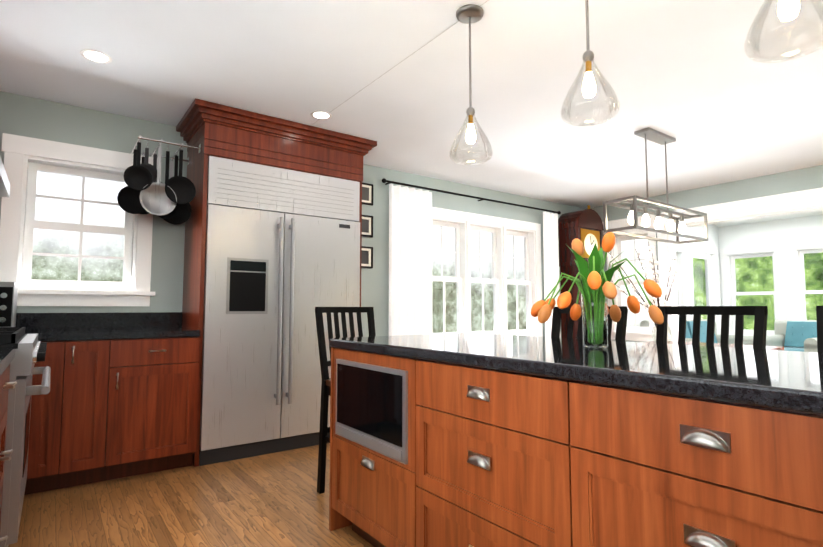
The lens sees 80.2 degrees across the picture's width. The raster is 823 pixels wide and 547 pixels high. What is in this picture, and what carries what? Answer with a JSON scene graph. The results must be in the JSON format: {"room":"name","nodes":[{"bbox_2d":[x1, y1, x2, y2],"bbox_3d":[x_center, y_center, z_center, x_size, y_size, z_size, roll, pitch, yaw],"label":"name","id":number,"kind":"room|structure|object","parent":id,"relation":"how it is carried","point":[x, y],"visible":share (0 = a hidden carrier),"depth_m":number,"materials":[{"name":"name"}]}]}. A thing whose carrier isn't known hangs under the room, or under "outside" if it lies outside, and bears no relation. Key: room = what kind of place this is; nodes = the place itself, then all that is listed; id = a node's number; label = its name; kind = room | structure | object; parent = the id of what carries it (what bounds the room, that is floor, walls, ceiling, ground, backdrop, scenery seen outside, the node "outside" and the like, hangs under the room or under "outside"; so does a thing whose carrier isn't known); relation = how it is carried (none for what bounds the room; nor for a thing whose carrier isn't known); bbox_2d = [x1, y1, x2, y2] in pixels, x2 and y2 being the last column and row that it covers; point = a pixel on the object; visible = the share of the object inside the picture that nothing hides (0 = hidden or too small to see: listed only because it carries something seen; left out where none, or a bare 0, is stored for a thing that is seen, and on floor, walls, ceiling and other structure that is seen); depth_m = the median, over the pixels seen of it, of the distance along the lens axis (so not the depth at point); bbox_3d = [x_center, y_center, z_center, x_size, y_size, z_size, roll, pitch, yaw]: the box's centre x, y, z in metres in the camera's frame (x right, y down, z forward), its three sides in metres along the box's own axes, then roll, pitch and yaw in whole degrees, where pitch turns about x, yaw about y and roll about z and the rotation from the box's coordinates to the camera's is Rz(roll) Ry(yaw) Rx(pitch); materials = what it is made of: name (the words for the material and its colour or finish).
{"room":"dining room and kitchen","nodes":[
{"label":"dining room and kitchen","id":0,"kind":"room"},
{"bbox_2d":[8,443,373,546],"bbox_3d":[1.936,1.244,1.831,7.200,0.100,7.750,3,-5,-36],"label":"floor","id":1,"kind":"structure","parent":0,"point":[276,499],"depth_m":2.58,"materials":[{"name":"brown wood"}]},
{"bbox_2d":[0,372,3,427],"bbox_3d":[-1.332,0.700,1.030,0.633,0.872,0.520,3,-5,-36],"label":"base cabinet","id":2,"kind":"object","parent":1,"relation":"on","point":[2,376],"depth_m":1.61,"materials":[{"name":"brown wood"}]},
{"bbox_2d":[0,364,15,540],"bbox_3d":[-1.621,0.728,1.422,0.633,0.872,0.576,3,-5,-36],"label":"base cabinet","id":3,"kind":"object","parent":1,"relation":"on","point":[6,385],"depth_m":1.77,"materials":[{"name":"brown wood"}]},
{"bbox_2d":[0,312,199,375],"bbox_3d":[-0.234,0.226,0.310,1.611,0.404,7.446,3,-5,-36],"label":"countertop","id":4,"kind":"structure","parent":3,"relation":"on","point":[65,326],"depth_m":3.29,"materials":[{"name":"black stone"}]},
{"bbox_2d":[0,282,17,326],"bbox_3d":[-2.629,0.199,2.843,0.500,0.300,0.406,3,-5,-36],"label":"toaster oven","id":5,"kind":"object","parent":4,"relation":"on","point":[8,299],"visible":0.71,"depth_m":2.84,"materials":[{"name":"silver metal"}]},
{"bbox_2d":[0,327,50,546],"bbox_3d":[-1.999,0.728,2.073,0.733,0.965,0.910,3,-5,-36],"label":"range","id":6,"kind":"object","parent":1,"relation":"on","point":[30,351],"visible":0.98,"depth_m":1.89,"materials":[{"name":"silver metal"}]},
{"bbox_2d":[40,340,79,491],"bbox_3d":[-2.240,0.843,3.045,0.213,0.872,0.603,3,-5,-36],"label":"base cabinet","id":7,"kind":"object","parent":1,"relation":"on","point":[61,403],"depth_m":2.84,"materials":[{"name":"brown wood"}]},
{"bbox_2d":[76,339,123,485],"bbox_3d":[-2.113,0.850,3.138,0.345,0.872,0.603,3,-5,-36],"label":"base cabinet","id":8,"kind":"object","parent":1,"relation":"on","point":[105,409],"depth_m":2.95,"materials":[{"name":"brown wood"}]},
{"bbox_2d":[120,336,198,477],"bbox_3d":[-1.838,0.864,3.339,0.576,0.872,0.603,3,-5,-36],"label":"base cabinet","id":9,"kind":"object","parent":1,"relation":"on","point":[158,413],"depth_m":3.14,"materials":[{"name":"brown wood"}]},
{"bbox_2d":[176,98,376,466],"bbox_3d":[-1.073,0.097,3.928,1.458,2.486,0.644,3,-5,-36],"label":"tall cabinet","id":10,"kind":"object","parent":1,"relation":"on","point":[223,131],"visible":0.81,"depth_m":3.64,"materials":[{"name":"brown wood"}]},
{"bbox_2d":[199,156,359,465],"bbox_3d":[-1.067,0.272,3.908,1.220,2.134,0.630,3,-5,-36],"label":"refrigerator","id":11,"kind":"object","parent":1,"relation":"on","point":[282,255],"visible":0.94,"depth_m":3.61,"materials":[{"name":"silver metal"}]},
{"bbox_2d":[315,307,375,493],"bbox_3d":[-0.277,0.730,2.839,0.414,1.071,0.508,3,-5,-39],"label":"bar chair","id":12,"kind":"object","parent":1,"relation":"on","point":[324,438],"visible":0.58,"depth_m":2.88,"materials":[{"name":"black wood"}]},
{"bbox_2d":[329,347,404,546],"bbox_3d":[0.036,0.788,2.263,0.591,0.872,0.698,3,-5,-36],"label":"base cabinet","id":13,"kind":"object","parent":1,"relation":"on","point":[367,480],"depth_m":2.09,"materials":[{"name":"brown wood"}]},
{"bbox_2d":[329,333,822,414],"bbox_3d":[0.689,0.290,1.723,0.980,0.040,2.420,3,-5,-36],"label":"countertop","id":14,"kind":"structure","parent":13,"relation":"on","point":[786,380],"depth_m":1.37,"materials":[{"name":"black stone"}]},
{"bbox_2d":[531,232,663,347],"bbox_3d":[0.683,0.066,1.851,0.487,0.424,0.459,3,-5,-36],"label":"tulip vase","id":15,"kind":"object","parent":14,"relation":"on","point":[598,289],"visible":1,"depth_m":1.82,"materials":[{"name":"clear glass"}]},
{"bbox_2d":[405,357,560,546],"bbox_3d":[0.436,0.748,1.703,0.573,0.872,0.680,3,-5,-36],"label":"base cabinet","id":16,"kind":"object","parent":1,"relation":"on","point":[426,453],"depth_m":1.55,"materials":[{"name":"brown wood"}]},
{"bbox_2d":[558,205,603,338],"bbox_3d":[2.284,0.313,6.562,0.570,2.430,0.346,3,-5,-36],"label":"grandfather clock","id":17,"kind":"object","parent":1,"relation":"on","point":[585,227],"visible":0.44,"depth_m":6.47,"materials":[{"name":"brown wood"}]},
{"bbox_2d":[551,306,627,340],"bbox_3d":[0.717,0.692,2.299,0.508,1.071,0.414,3,-5,-36],"label":"bar chair","id":18,"kind":"object","parent":1,"relation":"on","point":[620,327],"visible":0.15,"depth_m":2.50,"materials":[{"name":"black wood"}]},
{"bbox_2d":[557,378,822,546],"bbox_3d":[0.860,0.708,1.141,0.591,0.872,0.730,3,-5,-36],"label":"base cabinet","id":19,"kind":"object","parent":1,"relation":"on","point":[636,467],"depth_m":1.06,"materials":[{"name":"brown wood"}]},
{"bbox_2d":[656,306,767,348],"bbox_3d":[1.048,0.659,1.848,0.508,1.071,0.414,3,-5,-36],"label":"bar chair","id":20,"kind":"object","parent":1,"relation":"on","point":[760,313],"visible":0.21,"depth_m":2.00,"materials":[{"name":"black wood"}]},
{"bbox_2d":[645,341,783,350],"bbox_3d":[2.043,0.960,3.825,1.700,0.750,1.000,3,-5,-36],"label":"dining table","id":21,"kind":"object","parent":1,"relation":"on","point":[733,346],"depth_m":4.10,"materials":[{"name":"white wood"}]},
{"bbox_2d":[607,242,677,343],"bbox_3d":[2.068,0.186,4.271,0.826,0.855,0.560,3,-5,-36],"label":"vase","id":22,"kind":"object","parent":21,"relation":"on","point":[645,304],"visible":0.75,"depth_m":4.18,"materials":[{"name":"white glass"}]},
{"bbox_2d":[816,306,822,352],"bbox_3d":[1.379,0.627,1.397,0.508,1.071,0.414,3,-5,-36],"label":"bar chair","id":23,"kind":"object","parent":1,"relation":"on","point":[819,312],"visible":0.21,"depth_m":1.69,"materials":[{"name":"black wood"}]},
{"bbox_2d":[0,91,584,336],"bbox_3d":[-0.309,0.170,4.981,7.200,2.490,0.150,3,-5,-36],"label":"wall","id":24,"kind":"structure","parent":0,"point":[27,116],"depth_m":3.78,"materials":[{"name":"grey paint"}]},
{"bbox_2d":[0,156,9,197],"bbox_3d":[-2.099,-0.308,2.074,0.544,1.082,0.960,3,-5,-36],"label":"range hood","id":25,"kind":"object","parent":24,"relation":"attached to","point":[4,186],"visible":1,"depth_m":2.40,"materials":[{"name":"silver metal"}]},
{"bbox_2d":[21,162,132,288],"bbox_3d":[-2.374,-0.325,3.516,0.638,0.858,0.075,3,-5,-36],"label":"kitchen window","id":26,"kind":"structure","parent":24,"relation":"in","point":[32,224],"depth_m":3.47,"materials":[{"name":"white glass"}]},
{"bbox_2d":[0,133,157,305],"bbox_3d":[-2.349,-0.333,3.482,0.940,1.130,0.210,3,-5,-36],"label":"trim","id":27,"kind":"structure","parent":24,"relation":"attached to","point":[20,152],"depth_m":3.35,"materials":[{"name":"white wood"}]},
{"bbox_2d":[117,135,202,224],"bbox_3d":[-1.815,-0.638,3.492,0.490,0.570,0.440,3,-5,-36],"label":"pot rack","id":28,"kind":"object","parent":24,"relation":"attached to","point":[146,190],"visible":1,"depth_m":3.39,"materials":[{"name":"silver metal"}]},
{"bbox_2d":[361,246,372,267],"bbox_3d":[-0.483,-0.161,4.768,0.240,0.210,0.022,3,-5,-36],"label":"picture frame","id":29,"kind":"object","parent":24,"relation":"attached to","point":[366,257],"visible":0.48,"depth_m":4.80,"materials":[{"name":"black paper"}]},
{"bbox_2d":[362,183,372,204],"bbox_3d":[-0.483,-0.789,4.813,0.240,0.210,0.022,3,-5,-36],"label":"picture frame","id":30,"kind":"object","parent":24,"relation":"attached to","point":[367,193],"visible":0.54,"depth_m":4.84,"materials":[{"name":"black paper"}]},
{"bbox_2d":[362,215,372,236],"bbox_3d":[-0.483,-0.470,4.790,0.240,0.210,0.022,3,-5,-36],"label":"picture frame","id":31,"kind":"object","parent":24,"relation":"attached to","point":[367,225],"visible":0.5,"depth_m":4.82,"materials":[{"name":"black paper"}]},
{"bbox_2d":[432,220,462,333],"bbox_3d":[0.353,0.061,5.490,0.518,1.298,0.075,3,-5,-36],"label":"dining window","id":32,"kind":"structure","parent":24,"relation":"in","point":[458,280],"depth_m":5.56,"materials":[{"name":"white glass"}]},
{"bbox_2d":[432,207,469,332],"bbox_3d":[0.378,0.064,5.456,0.600,1.550,0.210,3,-5,-36],"label":"trim","id":33,"kind":"structure","parent":24,"relation":"attached to","point":[461,218],"depth_m":5.57,"materials":[{"name":"white wood"}]},
{"bbox_2d":[382,178,560,213],"bbox_3d":[0.816,-0.861,5.703,2.806,0.048,0.133,3,-5,-36],"label":"curtain rod","id":34,"kind":"object","parent":24,"relation":"attached to","point":[384,180],"visible":0.98,"depth_m":5.48,"materials":[{"name":"black metal"}]},
{"bbox_2d":[389,184,432,335],"bbox_3d":[-0.002,0.259,4.970,0.550,2.288,0.070,3,-5,-36],"label":"curtain","id":35,"kind":"object","parent":34,"relation":"hanging from","point":[410,261],"visible":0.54,"depth_m":4.99,"materials":[{"name":"white fabric"}]},
{"bbox_2d":[543,211,560,337],"bbox_3d":[1.813,0.353,6.296,0.310,2.288,0.070,3,-5,-36],"label":"curtain","id":36,"kind":"object","parent":34,"relation":"hanging from","point":[551,249],"visible":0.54,"depth_m":6.31,"materials":[{"name":"white fabric"}]},
{"bbox_2d":[470,226,499,333],"bbox_3d":[0.837,0.086,5.844,0.518,1.298,0.075,3,-5,-36],"label":"dining window","id":37,"kind":"structure","parent":24,"relation":"in","point":[492,280],"depth_m":5.91,"materials":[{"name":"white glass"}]},
{"bbox_2d":[469,213,505,333],"bbox_3d":[0.862,0.089,5.809,0.600,1.550,0.210,3,-5,-36],"label":"trim","id":38,"kind":"structure","parent":24,"relation":"attached to","point":[487,221],"depth_m":5.92,"materials":[{"name":"white wood"}]},
{"bbox_2d":[506,230,531,333],"bbox_3d":[1.321,0.111,6.198,0.518,1.298,0.075,3,-5,-36],"label":"dining window","id":39,"kind":"structure","parent":24,"relation":"in","point":[525,281],"depth_m":6.25,"materials":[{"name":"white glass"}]},
{"bbox_2d":[505,218,540,335],"bbox_3d":[1.346,0.114,6.163,0.600,1.550,0.210,3,-5,-36],"label":"trim","id":40,"kind":"structure","parent":24,"relation":"attached to","point":[530,228],"depth_m":6.28,"materials":[{"name":"white wood"}]},
{"bbox_2d":[537,223,542,336],"bbox_3d":[0.896,0.100,5.762,1.940,1.580,0.024,3,-5,-36],"label":"trim","id":41,"kind":"structure","parent":24,"relation":"attached to","point":[539,271],"depth_m":6.32,"materials":[{"name":"white wood"}]},
{"bbox_2d":[0,0,822,226],"bbox_3d":[3.388,-1.483,3.091,10.800,0.541,7.750,3,-5,-36],"label":"ceiling","id":42,"kind":"structure","parent":0,"point":[391,77],"depth_m":3.03,"materials":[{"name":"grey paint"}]},
{"bbox_2d":[80,49,111,63],"bbox_3d":[-1.793,-1.232,2.780,0.156,0.004,0.156,3,-5,-36],"label":"recessed light","id":43,"kind":"object","parent":42,"relation":"in","point":[95,56],"visible":1,"depth_m":2.78,"materials":[{"name":"white plastic"}]},
{"bbox_2d":[311,111,331,119],"bbox_3d":[-0.670,-1.172,3.627,0.156,0.004,0.156,3,-5,-36],"label":"recessed light","id":44,"kind":"object","parent":42,"relation":"in","point":[321,115],"visible":1,"depth_m":3.63,"materials":[{"name":"white plastic"}]},
{"bbox_2d":[449,4,492,164],"bbox_3d":[0.282,-0.895,2.343,0.206,0.740,0.206,3,-5,-36],"label":"pendant light","id":45,"kind":"object","parent":42,"relation":"hanging from","point":[469,14],"visible":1,"depth_m":2.34,"materials":[{"name":"clear glass"}]},
{"bbox_2d":[561,0,619,126],"bbox_3d":[0.659,-0.931,1.833,0.206,0.740,0.206,3,-5,-36],"label":"pendant light","id":46,"kind":"object","parent":42,"relation":"hanging from","point":[588,89],"visible":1,"depth_m":1.82,"materials":[{"name":"clear glass"}]},
{"bbox_2d":[603,127,707,243],"bbox_3d":[2.018,-0.721,4.013,1.160,0.850,0.260,3,-5,-36],"label":"dining chandelier","id":47,"kind":"object","parent":42,"relation":"hanging from","point":[653,135],"visible":1,"depth_m":3.96,"materials":[{"name":"grey metal"}]},
{"bbox_2d":[744,0,822,62],"bbox_3d":[1.023,-0.966,1.344,0.206,0.740,0.206,3,-5,-36],"label":"pendant light","id":48,"kind":"object","parent":42,"relation":"hanging from","point":[788,10],"visible":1,"depth_m":1.34,"materials":[{"name":"clear glass"}]},
{"bbox_2d":[622,224,721,326],"bbox_3d":[4.225,0.125,7.940,3.600,3.000,0.150,3,-5,-36],"label":"wall","id":49,"kind":"structure","parent":0,"point":[713,235],"depth_m":7.30,"materials":[{"name":"white paint"}]},
{"bbox_2d":[676,256,680,319],"bbox_3d":[4.177,0.223,7.914,0.558,1.158,0.075,3,-5,-36],"label":"window","id":50,"kind":"structure","parent":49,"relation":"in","point":[678,296],"depth_m":8.02,"materials":[{"name":"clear glass"}]},
{"bbox_2d":[675,244,688,319],"bbox_3d":[4.202,0.221,7.879,0.840,1.420,0.210,3,-5,-36],"label":"trim","id":51,"kind":"structure","parent":49,"relation":"attached to","point":[681,255],"depth_m":8.04,"materials":[{"name":"white wood"}]},
{"bbox_2d":[692,252,712,318],"bbox_3d":[5.020,0.629,8.479,0.838,1.988,0.035,3,-5,-36],"label":"door","id":52,"kind":"structure","parent":49,"relation":"in","point":[702,256],"depth_m":8.68,"materials":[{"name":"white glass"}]},
{"bbox_2d":[688,243,720,334],"bbox_3d":[5.024,0.574,8.477,1.090,2.140,0.178,3,-5,-36],"label":"door frame","id":53,"kind":"structure","parent":49,"relation":"attached to","point":[712,251],"depth_m":8.67,"materials":[{"name":"white wood"}]},
{"bbox_2d":[590,165,822,341],"bbox_3d":[4.780,0.100,4.000,0.150,2.490,7.450,3,-5,-36],"label":"wall","id":54,"kind":"structure","parent":0,"point":[808,178],"depth_m":5.53,"materials":[{"name":"grey paint"}]},
{"bbox_2d":[605,228,657,340],"bbox_3d":[2.939,0.126,6.468,0.210,1.510,0.740,3,-5,-36],"label":"trim","id":55,"kind":"structure","parent":54,"relation":"attached to","point":[634,335],"depth_m":6.38,"materials":[{"name":"white wood"}]},
{"bbox_2d":[617,234,650,330],"bbox_3d":[2.973,0.122,6.493,0.075,1.258,0.478,3,-5,-36],"label":"east window","id":56,"kind":"structure","parent":54,"relation":"in","point":[620,283],"depth_m":6.53,"materials":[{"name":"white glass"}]},
{"bbox_2d":[602,187,822,340],"bbox_3d":[4.004,0.291,5.020,0.207,2.255,4.330,3,-5,-36],"label":"trim","id":57,"kind":"structure","parent":54,"relation":"attached to","point":[804,201],"depth_m":5.61,"materials":[{"name":"white paint"}]},
{"bbox_2d":[718,215,822,319],"bbox_3d":[6.946,0.069,7.146,0.150,3.000,4.350,3,-5,-36],"label":"wall","id":58,"kind":"structure","parent":0,"point":[799,229],"depth_m":8.16,"materials":[{"name":"white paint"}]},
{"bbox_2d":[719,243,785,335],"bbox_3d":[5.926,0.338,8.472,0.210,1.630,0.980,3,-5,-36],"label":"trim","id":59,"kind":"structure","parent":58,"relation":"attached to","point":[726,254],"depth_m":8.44,"materials":[{"name":"white wood"}]},
{"bbox_2d":[731,253,776,332],"bbox_3d":[5.960,0.345,8.497,0.075,1.358,0.678,3,-5,-36],"label":"window","id":60,"kind":"structure","parent":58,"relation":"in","point":[743,293],"depth_m":8.52,"materials":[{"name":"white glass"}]},
{"bbox_2d":[786,239,822,319],"bbox_3d":[6.517,0.281,7.667,0.210,1.630,0.980,3,-5,-36],"label":"trim","id":61,"kind":"structure","parent":58,"relation":"attached to","point":[793,248],"depth_m":7.95,"materials":[{"name":"white wood"}]},
{"bbox_2d":[799,249,822,319],"bbox_3d":[6.551,0.288,7.692,0.075,1.358,0.678,3,-5,-36],"label":"window","id":62,"kind":"structure","parent":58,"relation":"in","point":[803,291],"depth_m":7.91,"materials":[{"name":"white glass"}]},
{"bbox_3d":[5.099,1.516,6.432,2.750,0.010,2.550,3,-5,-36],"label":"area rug","id":63,"kind":"object","parent":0,"visible":0},
{"bbox_2d":[640,319,752,344],"bbox_3d":[4.068,1.099,6.869,1.420,0.880,0.800,2,-4,-24],"label":"wicker loveseat","id":64,"kind":"object","parent":63,"relation":"on","point":[747,340],"visible":0.08,"depth_m":7.06,"materials":[{"name":"white wicker"}]},
{"bbox_2d":[766,319,816,351],"bbox_3d":[5.443,1.100,6.875,0.800,0.880,0.800,2,-5,-28],"label":"wicker armchair","id":65,"kind":"object","parent":63,"relation":"on","point":[795,335],"visible":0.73,"depth_m":7.01,"materials":[{"name":"fabric"}]},
{"label":"outside","id":66,"kind":"structure","parent":0,"visible":0},
{"bbox_2d":[31,172,525,332],"bbox_3d":[-1.133,-1.014,13.065,31.000,12.000,0.001,3,-5,-36],"label":"windows","id":67,"kind":"structure","parent":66,"point":[101,213],"depth_m":9.54,"materials":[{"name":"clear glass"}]},
{"bbox_2d":[692,252,822,329],"bbox_3d":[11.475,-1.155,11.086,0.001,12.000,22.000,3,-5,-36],"label":"trees","id":68,"kind":"object","parent":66,"point":[748,268],"depth_m":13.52,"materials":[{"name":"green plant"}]}
]}

